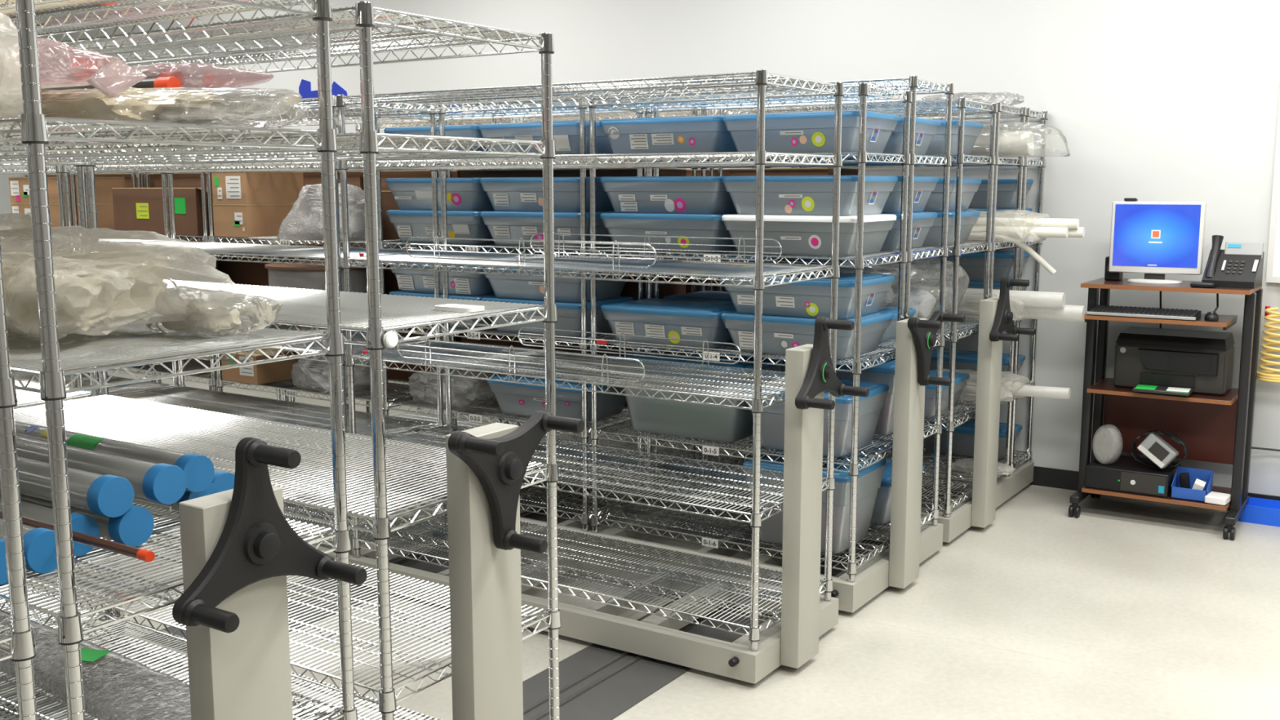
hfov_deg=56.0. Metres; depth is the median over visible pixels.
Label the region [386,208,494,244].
storage bin
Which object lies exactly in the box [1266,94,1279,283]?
board
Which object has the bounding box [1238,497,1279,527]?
bin
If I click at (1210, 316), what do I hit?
computer mouse
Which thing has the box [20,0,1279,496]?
wall
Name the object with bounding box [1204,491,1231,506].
box
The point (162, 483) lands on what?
tube
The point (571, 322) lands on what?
storage bin
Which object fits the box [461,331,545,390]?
cardboard box
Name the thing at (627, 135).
storage bin
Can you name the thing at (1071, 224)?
tube
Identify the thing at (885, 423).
storage bin
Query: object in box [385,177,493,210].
storage bin
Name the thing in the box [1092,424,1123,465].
roll
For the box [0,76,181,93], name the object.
tube
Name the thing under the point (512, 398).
storage bin
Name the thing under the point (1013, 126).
plastic bag
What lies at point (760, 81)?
wire shelving unit
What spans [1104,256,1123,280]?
speaker
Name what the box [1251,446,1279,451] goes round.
power cable
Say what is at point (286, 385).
wire shelving unit
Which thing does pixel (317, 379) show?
plastic bag
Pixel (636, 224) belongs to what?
storage bin
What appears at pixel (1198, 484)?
packet
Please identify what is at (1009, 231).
tube
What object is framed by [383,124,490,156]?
storage bin
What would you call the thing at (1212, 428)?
cart
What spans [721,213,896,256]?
storage bin
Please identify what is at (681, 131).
storage bin
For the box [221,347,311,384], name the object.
cardboard box
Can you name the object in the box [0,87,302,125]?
plastic bag
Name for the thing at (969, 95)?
plastic bag
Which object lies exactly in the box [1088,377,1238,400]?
shelf
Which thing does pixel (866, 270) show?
storage bin
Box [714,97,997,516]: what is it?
wire shelving unit
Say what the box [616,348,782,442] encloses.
storage bin
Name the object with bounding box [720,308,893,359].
storage bin
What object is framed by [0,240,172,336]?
plastic bag
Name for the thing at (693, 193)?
storage bin
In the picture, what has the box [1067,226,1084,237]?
tube
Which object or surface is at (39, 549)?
tube
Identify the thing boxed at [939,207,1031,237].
storage bin
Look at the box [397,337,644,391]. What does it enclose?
ledge
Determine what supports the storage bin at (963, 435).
on the wire shelving unit at (1043, 117)
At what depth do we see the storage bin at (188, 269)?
6.75 m
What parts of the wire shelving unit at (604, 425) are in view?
wire shelf, wire shelf, wire shelf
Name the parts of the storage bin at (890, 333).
lid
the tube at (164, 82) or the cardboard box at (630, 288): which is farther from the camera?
the cardboard box at (630, 288)
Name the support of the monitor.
on the cart
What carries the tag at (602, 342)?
attached to the wire shelving unit at (863, 91)
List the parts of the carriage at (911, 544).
frame, crank handle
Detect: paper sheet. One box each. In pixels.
[1134,384,1157,389]
[1165,386,1191,392]
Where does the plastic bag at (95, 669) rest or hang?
on the wire shelving unit at (48, 355)
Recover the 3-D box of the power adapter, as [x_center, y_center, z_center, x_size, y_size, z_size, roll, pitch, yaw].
[2.476,0.433,5.753,0.250,0.179,0.138,5,10,33]
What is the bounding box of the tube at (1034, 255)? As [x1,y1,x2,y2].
[968,233,1056,275]
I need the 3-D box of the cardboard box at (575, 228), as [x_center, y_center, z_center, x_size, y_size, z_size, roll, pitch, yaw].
[-0.107,-0.738,5.731,0.542,0.338,0.372,5,10,33]
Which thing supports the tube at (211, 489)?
on the wire shelving unit at (48, 355)
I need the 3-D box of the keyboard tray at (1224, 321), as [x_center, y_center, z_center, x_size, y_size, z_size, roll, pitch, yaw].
[2.443,-0.201,5.669,0.626,0.019,0.362,5,10,33]
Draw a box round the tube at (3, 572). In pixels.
[0,538,8,584]
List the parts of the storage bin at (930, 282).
lid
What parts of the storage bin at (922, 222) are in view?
lid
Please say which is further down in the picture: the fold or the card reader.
the card reader
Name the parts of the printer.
scanner lid, control panel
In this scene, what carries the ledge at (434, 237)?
attached to the wire shelving unit at (760, 81)
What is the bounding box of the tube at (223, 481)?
[211,470,235,492]
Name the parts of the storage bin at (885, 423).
lid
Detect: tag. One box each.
[80,648,111,662]
[596,339,606,344]
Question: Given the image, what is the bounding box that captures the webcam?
[1124,198,1137,201]
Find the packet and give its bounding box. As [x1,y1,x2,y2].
[1191,478,1205,490]
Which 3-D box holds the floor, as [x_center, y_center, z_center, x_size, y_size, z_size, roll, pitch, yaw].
[-2.332,1.094,3.990,14.600,0.100,9.165,5,10,33]
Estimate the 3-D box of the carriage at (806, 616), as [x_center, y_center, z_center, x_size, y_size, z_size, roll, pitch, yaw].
[-1.712,0.220,5.488,5.772,1.177,0.673,5,10,33]
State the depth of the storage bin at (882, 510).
5.09 m
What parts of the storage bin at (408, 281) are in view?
lid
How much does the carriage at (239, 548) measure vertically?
1.177 m
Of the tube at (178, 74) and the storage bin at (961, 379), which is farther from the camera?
the storage bin at (961, 379)
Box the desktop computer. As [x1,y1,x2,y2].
[1084,455,1180,497]
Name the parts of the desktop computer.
panel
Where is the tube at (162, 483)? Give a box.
[15,435,186,504]
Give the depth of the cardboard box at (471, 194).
5.92 m
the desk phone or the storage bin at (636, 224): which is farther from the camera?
the desk phone
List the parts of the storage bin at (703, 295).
lid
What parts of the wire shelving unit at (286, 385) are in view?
post, post, wire shelf, wire shelf, wire shelf, wire shelf, wire shelf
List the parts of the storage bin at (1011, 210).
lid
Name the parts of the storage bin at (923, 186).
lid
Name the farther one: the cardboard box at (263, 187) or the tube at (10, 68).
the cardboard box at (263, 187)
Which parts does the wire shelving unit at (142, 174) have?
wire shelf, post, post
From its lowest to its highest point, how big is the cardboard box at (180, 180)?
0.338 m
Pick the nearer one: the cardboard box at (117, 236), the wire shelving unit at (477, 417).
the wire shelving unit at (477, 417)
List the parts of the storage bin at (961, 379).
lid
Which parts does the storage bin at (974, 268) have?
lid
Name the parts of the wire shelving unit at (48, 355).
post, wire shelf, wire shelf, wire shelf, wire shelf, wire shelf, post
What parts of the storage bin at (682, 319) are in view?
lid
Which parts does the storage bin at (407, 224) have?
lid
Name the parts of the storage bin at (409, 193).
lid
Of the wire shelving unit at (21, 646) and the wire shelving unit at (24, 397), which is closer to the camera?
the wire shelving unit at (21, 646)
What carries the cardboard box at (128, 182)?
on the wire shelving unit at (142, 174)
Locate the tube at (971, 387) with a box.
[924,381,1071,399]
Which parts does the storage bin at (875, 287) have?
lid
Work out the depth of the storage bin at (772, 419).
4.72 m
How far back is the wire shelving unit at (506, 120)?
7.17 m
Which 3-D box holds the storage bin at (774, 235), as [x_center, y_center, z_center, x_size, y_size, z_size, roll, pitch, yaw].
[0.407,-0.597,5.411,0.502,0.148,0.387,5,10,33]
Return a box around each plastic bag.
[0,37,147,97]
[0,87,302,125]
[0,89,3,112]
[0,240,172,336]
[0,609,191,719]
[130,62,274,88]
[143,285,282,337]
[156,94,310,128]
[276,183,365,240]
[291,352,388,394]
[408,365,494,408]
[840,257,969,319]
[921,92,1024,106]
[942,121,1070,157]
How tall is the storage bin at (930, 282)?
0.148 m
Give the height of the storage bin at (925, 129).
0.148 m
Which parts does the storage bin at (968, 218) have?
lid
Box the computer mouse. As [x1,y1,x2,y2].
[1204,311,1218,320]
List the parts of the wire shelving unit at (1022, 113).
wire shelf, wire shelf, wire shelf, wire shelf, wire shelf, wire shelf, post, post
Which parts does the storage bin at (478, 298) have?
lid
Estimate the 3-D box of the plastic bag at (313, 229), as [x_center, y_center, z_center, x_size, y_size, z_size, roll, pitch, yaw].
[-1.512,-0.731,5.913,0.507,0.276,0.352,5,10,33]
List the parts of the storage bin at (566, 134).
lid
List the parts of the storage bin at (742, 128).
lid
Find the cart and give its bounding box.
[1068,277,1262,540]
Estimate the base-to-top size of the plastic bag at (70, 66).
0.120 m
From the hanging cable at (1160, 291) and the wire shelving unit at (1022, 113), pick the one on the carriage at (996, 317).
the wire shelving unit at (1022, 113)
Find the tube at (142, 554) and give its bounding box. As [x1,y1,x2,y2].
[0,511,155,562]
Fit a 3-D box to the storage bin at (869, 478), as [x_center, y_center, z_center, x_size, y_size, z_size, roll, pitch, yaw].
[0.697,0.557,4.812,0.457,0.320,0.402,5,10,33]
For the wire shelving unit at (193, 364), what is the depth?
6.74 m
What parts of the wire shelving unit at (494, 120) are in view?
post, post, wire shelf, wire shelf, wire shelf, post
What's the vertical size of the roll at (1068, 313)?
0.076 m
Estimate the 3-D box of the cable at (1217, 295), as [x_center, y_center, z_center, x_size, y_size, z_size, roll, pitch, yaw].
[2.705,-0.274,5.662,0.016,0.116,0.314,4,9,28]
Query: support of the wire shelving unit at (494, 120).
on the carriage at (911, 544)
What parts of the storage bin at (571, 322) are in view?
lid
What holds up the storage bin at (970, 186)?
on the storage bin at (968, 218)
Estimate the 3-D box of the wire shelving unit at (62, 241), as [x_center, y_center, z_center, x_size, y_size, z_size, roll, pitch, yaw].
[-3.343,-0.364,6.504,1.847,1.828,0.600,5,10,33]
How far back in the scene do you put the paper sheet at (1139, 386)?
5.64 m
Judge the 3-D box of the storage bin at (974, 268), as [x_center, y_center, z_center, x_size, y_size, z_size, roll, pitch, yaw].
[1.766,-0.497,6.345,0.502,0.148,0.297,5,10,33]
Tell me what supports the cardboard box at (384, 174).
on the wire shelving unit at (494, 120)
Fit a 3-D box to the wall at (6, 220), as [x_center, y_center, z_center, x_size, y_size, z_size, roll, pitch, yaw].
[-8.476,-1.185,7.740,0.100,3.350,9.165,5,10,33]
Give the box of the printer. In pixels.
[1113,326,1234,395]
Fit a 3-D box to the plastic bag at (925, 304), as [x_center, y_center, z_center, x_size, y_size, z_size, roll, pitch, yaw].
[1.192,-0.318,5.530,0.579,0.320,0.496,5,10,33]
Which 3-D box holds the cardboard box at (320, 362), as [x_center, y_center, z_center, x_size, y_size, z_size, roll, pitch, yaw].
[-1.611,-0.122,6.819,0.542,0.337,0.372,5,10,33]
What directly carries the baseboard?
attached to the wall at (1151, 100)
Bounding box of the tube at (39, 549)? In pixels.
[0,517,57,573]
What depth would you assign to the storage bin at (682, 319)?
4.94 m
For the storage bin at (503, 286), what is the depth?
5.28 m
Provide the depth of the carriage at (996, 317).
5.55 m
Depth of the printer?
5.66 m
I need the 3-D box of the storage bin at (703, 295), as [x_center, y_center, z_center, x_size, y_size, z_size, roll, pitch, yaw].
[0.408,-0.217,5.466,0.502,0.148,0.387,5,10,33]
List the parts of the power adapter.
casing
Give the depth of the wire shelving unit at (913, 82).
5.06 m
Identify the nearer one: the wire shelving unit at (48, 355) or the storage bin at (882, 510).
the wire shelving unit at (48, 355)
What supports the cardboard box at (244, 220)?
on the wire shelving unit at (286, 385)
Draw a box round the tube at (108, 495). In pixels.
[0,456,134,517]
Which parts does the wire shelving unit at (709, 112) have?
wire shelf, wire shelf, post, post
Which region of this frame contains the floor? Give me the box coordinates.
[4,368,1279,719]
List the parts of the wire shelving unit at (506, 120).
post, wire shelf, wire shelf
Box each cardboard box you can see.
[8,177,124,204]
[10,203,114,231]
[47,173,85,177]
[94,173,154,187]
[98,235,164,252]
[111,186,209,235]
[153,173,207,187]
[158,236,219,283]
[211,171,304,204]
[212,203,305,237]
[217,238,293,286]
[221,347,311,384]
[293,240,365,261]
[297,325,369,369]
[302,171,364,222]
[338,190,399,239]
[363,170,458,224]
[383,244,465,294]
[386,328,462,383]
[457,168,543,235]
[459,247,543,286]
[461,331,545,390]
[552,168,686,240]
[554,249,685,319]
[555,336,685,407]
[685,254,728,293]
[686,168,728,228]
[728,255,845,290]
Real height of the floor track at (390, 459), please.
0.010 m
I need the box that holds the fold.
[298,79,347,98]
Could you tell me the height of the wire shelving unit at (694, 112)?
1.891 m
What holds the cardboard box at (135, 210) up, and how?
on the wire shelving unit at (193, 364)
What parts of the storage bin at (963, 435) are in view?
lid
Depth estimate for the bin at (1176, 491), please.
5.69 m
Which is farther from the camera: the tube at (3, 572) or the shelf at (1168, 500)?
the shelf at (1168, 500)
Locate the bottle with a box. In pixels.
[1178,472,1190,488]
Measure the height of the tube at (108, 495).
0.075 m
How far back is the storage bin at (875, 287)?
4.61 m
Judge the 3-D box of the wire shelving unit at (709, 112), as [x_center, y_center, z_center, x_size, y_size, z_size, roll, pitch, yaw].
[-0.022,-0.378,6.446,1.217,1.843,0.479,5,10,33]
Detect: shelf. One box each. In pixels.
[1083,277,1251,294]
[1083,485,1231,506]
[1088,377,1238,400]
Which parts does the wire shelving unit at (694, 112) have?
post, post, wire shelf, wire shelf, wire shelf, post, post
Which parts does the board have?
panel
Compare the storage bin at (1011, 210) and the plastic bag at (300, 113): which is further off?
the storage bin at (1011, 210)
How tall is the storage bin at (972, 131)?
0.148 m
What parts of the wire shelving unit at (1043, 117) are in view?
wire shelf, wire shelf, wire shelf, wire shelf, wire shelf, post, post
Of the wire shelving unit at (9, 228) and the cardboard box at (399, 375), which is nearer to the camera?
the cardboard box at (399, 375)
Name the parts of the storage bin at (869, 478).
lid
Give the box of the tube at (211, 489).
[133,483,217,512]
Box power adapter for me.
[1130,430,1187,468]
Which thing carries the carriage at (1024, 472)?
on the floor track at (401, 561)
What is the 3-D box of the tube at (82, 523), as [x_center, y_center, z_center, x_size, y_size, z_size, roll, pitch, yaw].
[-1.509,0.270,2.495,1.202,0.075,0.075,5,10,33]
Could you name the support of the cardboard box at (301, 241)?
on the wire shelving unit at (494, 120)
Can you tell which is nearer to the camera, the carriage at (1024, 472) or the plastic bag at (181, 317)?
the plastic bag at (181, 317)
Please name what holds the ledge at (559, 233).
attached to the wire shelving unit at (760, 81)
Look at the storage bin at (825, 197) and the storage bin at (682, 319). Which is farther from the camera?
the storage bin at (825, 197)
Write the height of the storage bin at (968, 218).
0.148 m
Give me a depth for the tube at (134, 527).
2.23 m
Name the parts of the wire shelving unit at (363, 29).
post, wire shelf, wire shelf, wire shelf, wire shelf, wire shelf, wire shelf, post, white strip, post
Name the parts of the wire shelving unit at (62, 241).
post, wire shelf, wire shelf, wire shelf, post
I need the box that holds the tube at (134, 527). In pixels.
[0,488,154,546]
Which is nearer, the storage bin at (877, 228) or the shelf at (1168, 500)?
the storage bin at (877, 228)
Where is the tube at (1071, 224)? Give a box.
[933,217,1079,229]
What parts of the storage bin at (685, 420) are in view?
lid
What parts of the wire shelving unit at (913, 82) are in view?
post, post, wire shelf, wire shelf, wire shelf, wire shelf, wire shelf, wire shelf, post, post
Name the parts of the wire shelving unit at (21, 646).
wire shelf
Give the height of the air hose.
0.647 m
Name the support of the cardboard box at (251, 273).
on the wire shelving unit at (146, 175)
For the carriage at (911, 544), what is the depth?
4.74 m
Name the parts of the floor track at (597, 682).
rail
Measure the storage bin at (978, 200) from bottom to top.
0.148 m
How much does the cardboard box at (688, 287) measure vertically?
0.342 m
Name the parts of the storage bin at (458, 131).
lid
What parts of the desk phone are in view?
display panel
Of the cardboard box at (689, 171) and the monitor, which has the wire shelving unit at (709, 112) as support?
the cardboard box at (689, 171)
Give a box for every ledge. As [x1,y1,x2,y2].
[133,497,172,518]
[156,276,179,313]
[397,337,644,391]
[405,235,656,278]
[518,326,741,372]
[529,231,782,263]
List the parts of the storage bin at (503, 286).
lid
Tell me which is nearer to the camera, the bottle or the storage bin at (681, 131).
the storage bin at (681, 131)
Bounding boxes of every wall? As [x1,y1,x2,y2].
[0,159,24,234]
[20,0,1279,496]
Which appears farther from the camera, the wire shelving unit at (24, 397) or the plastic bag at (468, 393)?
the plastic bag at (468, 393)
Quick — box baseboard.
[357,389,1279,511]
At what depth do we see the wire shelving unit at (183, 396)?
5.33 m
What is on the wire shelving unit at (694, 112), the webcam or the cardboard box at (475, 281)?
the cardboard box at (475, 281)
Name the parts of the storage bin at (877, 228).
lid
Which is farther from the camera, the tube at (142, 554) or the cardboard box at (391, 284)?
the cardboard box at (391, 284)
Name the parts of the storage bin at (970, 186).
lid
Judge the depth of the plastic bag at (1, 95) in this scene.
1.96 m
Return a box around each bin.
[162,253,220,283]
[264,260,385,293]
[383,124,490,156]
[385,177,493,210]
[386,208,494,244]
[388,262,493,296]
[388,290,495,328]
[478,120,613,155]
[480,177,614,212]
[480,209,614,247]
[482,266,631,302]
[482,296,633,337]
[487,367,626,422]
[599,115,737,154]
[600,176,736,213]
[600,211,737,252]
[600,297,736,347]
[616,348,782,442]
[662,290,774,330]
[663,124,782,151]
[663,182,788,210]
[666,209,792,244]
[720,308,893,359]
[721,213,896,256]
[721,271,894,319]
[722,110,899,153]
[722,175,897,216]
[728,168,857,243]
[742,449,886,553]
[744,376,889,457]
[773,306,915,342]
[776,265,895,310]
[779,116,940,155]
[779,353,895,435]
[780,176,938,213]
[781,210,937,250]
[822,459,924,524]
[835,369,969,417]
[839,210,980,245]
[840,177,981,212]
[847,120,983,155]
[920,278,1026,290]
[922,249,1030,282]
[923,417,1022,458]
[929,348,1025,383]
[935,178,1033,208]
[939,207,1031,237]
[1170,466,1213,502]
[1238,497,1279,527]
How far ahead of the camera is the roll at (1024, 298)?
5.74 m
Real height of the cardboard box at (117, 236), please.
0.337 m
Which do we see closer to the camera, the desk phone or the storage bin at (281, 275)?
the desk phone
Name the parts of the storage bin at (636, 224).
lid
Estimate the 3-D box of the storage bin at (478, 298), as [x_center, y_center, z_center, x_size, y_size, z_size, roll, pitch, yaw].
[-0.850,-0.253,5.722,0.574,0.148,0.407,5,10,33]
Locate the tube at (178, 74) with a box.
[143,70,184,86]
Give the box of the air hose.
[1256,283,1279,382]
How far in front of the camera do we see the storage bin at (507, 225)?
5.24 m
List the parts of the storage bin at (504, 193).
lid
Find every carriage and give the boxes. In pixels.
[0,410,584,719]
[113,311,965,613]
[132,315,869,684]
[172,436,367,719]
[358,276,1035,542]
[746,437,1034,495]
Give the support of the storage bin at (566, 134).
on the wire shelving unit at (477, 417)
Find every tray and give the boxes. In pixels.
[1084,313,1237,327]
[1132,383,1194,395]
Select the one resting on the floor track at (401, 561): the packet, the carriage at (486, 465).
the carriage at (486, 465)
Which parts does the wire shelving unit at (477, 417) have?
post, post, wire shelf, wire shelf, wire shelf, wire shelf, wire shelf, wire shelf, post, post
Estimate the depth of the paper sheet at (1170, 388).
5.58 m
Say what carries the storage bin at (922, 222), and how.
on the wire shelving unit at (913, 82)
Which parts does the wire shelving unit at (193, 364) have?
post, post, wire shelf, wire shelf, wire shelf, wire shelf, post, post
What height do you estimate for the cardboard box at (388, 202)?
0.237 m
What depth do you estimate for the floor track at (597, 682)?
3.95 m
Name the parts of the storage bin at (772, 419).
lid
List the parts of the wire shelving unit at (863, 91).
post, post, wire shelf, wire shelf, wire shelf, wire shelf, wire shelf, wire shelf, post, post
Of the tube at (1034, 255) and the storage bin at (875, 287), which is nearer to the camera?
the storage bin at (875, 287)
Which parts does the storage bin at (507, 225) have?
lid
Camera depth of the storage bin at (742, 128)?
4.54 m
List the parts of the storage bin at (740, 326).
lid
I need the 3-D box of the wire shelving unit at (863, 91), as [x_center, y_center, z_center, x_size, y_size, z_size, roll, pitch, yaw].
[0.417,-0.147,4.893,1.217,1.830,0.464,5,10,33]
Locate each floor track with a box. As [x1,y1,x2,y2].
[0,454,727,719]
[171,458,391,512]
[522,485,960,719]
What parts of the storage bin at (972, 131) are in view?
lid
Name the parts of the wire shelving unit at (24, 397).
wire shelf, wire shelf, wire shelf, post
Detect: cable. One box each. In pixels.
[1160,291,1161,328]
[1213,293,1218,312]
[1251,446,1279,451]
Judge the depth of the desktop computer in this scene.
5.78 m
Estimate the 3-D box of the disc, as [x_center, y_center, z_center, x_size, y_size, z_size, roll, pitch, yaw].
[-0.493,-0.040,2.378,0.015,0.033,0.033,5,10,33]
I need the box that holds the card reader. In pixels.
[1190,281,1216,288]
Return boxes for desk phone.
[1201,235,1264,288]
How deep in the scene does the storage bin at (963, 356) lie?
6.36 m
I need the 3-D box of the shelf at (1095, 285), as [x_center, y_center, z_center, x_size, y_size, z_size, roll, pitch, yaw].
[2.522,-0.353,5.717,0.723,0.020,0.440,5,10,33]
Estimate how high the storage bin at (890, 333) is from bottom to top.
0.120 m
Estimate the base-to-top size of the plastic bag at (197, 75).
0.077 m
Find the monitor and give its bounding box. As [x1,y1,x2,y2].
[1108,201,1206,284]
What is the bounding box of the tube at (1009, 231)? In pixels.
[931,225,1068,237]
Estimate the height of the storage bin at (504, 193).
0.148 m
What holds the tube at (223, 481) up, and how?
on the wire shelving unit at (48, 355)
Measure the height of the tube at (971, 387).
0.054 m
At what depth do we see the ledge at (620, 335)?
4.65 m
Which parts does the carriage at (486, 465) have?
frame, crank handle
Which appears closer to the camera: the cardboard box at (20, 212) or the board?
the board
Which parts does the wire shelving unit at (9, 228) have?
wire shelf, post, post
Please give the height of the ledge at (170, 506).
0.128 m
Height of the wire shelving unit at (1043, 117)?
1.851 m
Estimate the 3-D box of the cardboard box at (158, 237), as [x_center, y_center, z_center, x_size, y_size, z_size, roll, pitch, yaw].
[-2.639,-0.594,7.433,0.542,0.337,0.372,5,10,33]
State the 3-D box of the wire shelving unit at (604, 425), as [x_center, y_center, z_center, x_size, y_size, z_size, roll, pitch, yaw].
[0.242,-0.440,6.843,1.217,1.851,0.445,5,10,33]
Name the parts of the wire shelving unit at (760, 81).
post, post, wire shelf, wire shelf, wire shelf, wire shelf, wire shelf, wire shelf, post, post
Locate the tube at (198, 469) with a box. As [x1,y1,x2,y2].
[14,421,214,493]
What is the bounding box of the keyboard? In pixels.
[1086,304,1201,320]
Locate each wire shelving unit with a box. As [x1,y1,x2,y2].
[0,0,358,719]
[0,0,560,719]
[0,77,115,639]
[0,157,149,408]
[0,158,182,450]
[0,237,37,719]
[49,155,212,396]
[61,95,447,555]
[69,155,283,458]
[143,152,330,435]
[205,110,439,483]
[278,113,502,457]
[336,69,844,650]
[355,117,568,441]
[374,98,644,530]
[444,98,697,502]
[517,109,755,480]
[573,154,797,456]
[587,82,912,582]
[652,75,954,538]
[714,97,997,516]
[761,102,1026,488]
[805,106,1048,474]
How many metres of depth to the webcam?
5.77 m
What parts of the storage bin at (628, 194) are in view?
lid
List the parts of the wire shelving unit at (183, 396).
post, post, wire shelf, wire shelf, wire shelf, wire shelf, wire shelf, wire shelf, post, post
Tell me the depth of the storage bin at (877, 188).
4.58 m
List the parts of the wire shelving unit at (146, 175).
post, wire shelf, wire shelf, post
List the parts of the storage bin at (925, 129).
lid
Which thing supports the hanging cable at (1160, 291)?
hanging from the cart
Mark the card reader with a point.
(1194, 284)
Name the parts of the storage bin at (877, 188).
lid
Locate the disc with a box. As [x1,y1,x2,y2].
[382,331,398,347]
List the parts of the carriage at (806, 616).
frame, crank handle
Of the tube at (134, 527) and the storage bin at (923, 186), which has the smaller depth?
the tube at (134, 527)
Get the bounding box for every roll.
[919,285,1066,307]
[931,130,1034,155]
[935,301,1085,321]
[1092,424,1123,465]
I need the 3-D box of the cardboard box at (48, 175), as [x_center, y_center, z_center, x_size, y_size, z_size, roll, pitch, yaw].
[-3.667,-1.069,8.047,0.542,0.338,0.372,5,10,33]
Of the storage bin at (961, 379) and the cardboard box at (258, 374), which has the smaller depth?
the storage bin at (961, 379)
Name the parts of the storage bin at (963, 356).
lid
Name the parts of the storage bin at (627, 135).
lid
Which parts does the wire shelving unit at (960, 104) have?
post, wire shelf, wire shelf, wire shelf, wire shelf, wire shelf, post, wire shelf, post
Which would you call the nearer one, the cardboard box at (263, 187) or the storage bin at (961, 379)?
the storage bin at (961, 379)
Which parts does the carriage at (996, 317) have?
frame, crank handle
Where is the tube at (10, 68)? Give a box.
[0,57,22,84]
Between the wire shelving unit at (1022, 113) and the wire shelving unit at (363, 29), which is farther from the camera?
the wire shelving unit at (1022, 113)
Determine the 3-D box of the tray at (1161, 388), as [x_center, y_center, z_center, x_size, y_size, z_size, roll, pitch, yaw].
[2.448,0.139,5.632,0.245,0.016,0.160,5,10,33]
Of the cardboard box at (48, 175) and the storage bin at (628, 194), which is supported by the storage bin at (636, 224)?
the storage bin at (628, 194)
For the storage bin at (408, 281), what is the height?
0.148 m
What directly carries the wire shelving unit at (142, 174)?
on the carriage at (911, 544)
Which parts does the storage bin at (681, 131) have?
lid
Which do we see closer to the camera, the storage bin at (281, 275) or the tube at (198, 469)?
the tube at (198, 469)
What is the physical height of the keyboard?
0.037 m
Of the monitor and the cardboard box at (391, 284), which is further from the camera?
the cardboard box at (391, 284)
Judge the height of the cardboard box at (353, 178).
0.338 m
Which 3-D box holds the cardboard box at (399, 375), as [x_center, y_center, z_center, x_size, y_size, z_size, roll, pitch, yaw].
[-1.134,-0.078,6.509,0.542,0.337,0.372,5,10,33]
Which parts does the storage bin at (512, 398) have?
lid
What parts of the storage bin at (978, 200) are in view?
lid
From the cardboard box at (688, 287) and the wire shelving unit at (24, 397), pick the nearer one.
the wire shelving unit at (24, 397)
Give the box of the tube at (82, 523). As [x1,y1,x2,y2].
[0,495,99,556]
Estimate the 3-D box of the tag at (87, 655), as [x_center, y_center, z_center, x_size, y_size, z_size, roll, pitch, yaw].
[-1.169,0.625,2.548,0.070,0.002,0.060,2,8,13]
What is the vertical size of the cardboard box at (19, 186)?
0.158 m
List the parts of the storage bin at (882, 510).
lid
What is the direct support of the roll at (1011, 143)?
on the wire shelving unit at (1022, 113)
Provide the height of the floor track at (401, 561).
0.010 m
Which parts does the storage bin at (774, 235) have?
lid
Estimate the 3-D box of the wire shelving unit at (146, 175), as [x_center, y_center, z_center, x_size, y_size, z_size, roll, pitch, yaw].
[-2.403,-0.522,7.291,1.217,1.891,0.453,5,10,33]
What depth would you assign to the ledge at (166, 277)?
2.52 m

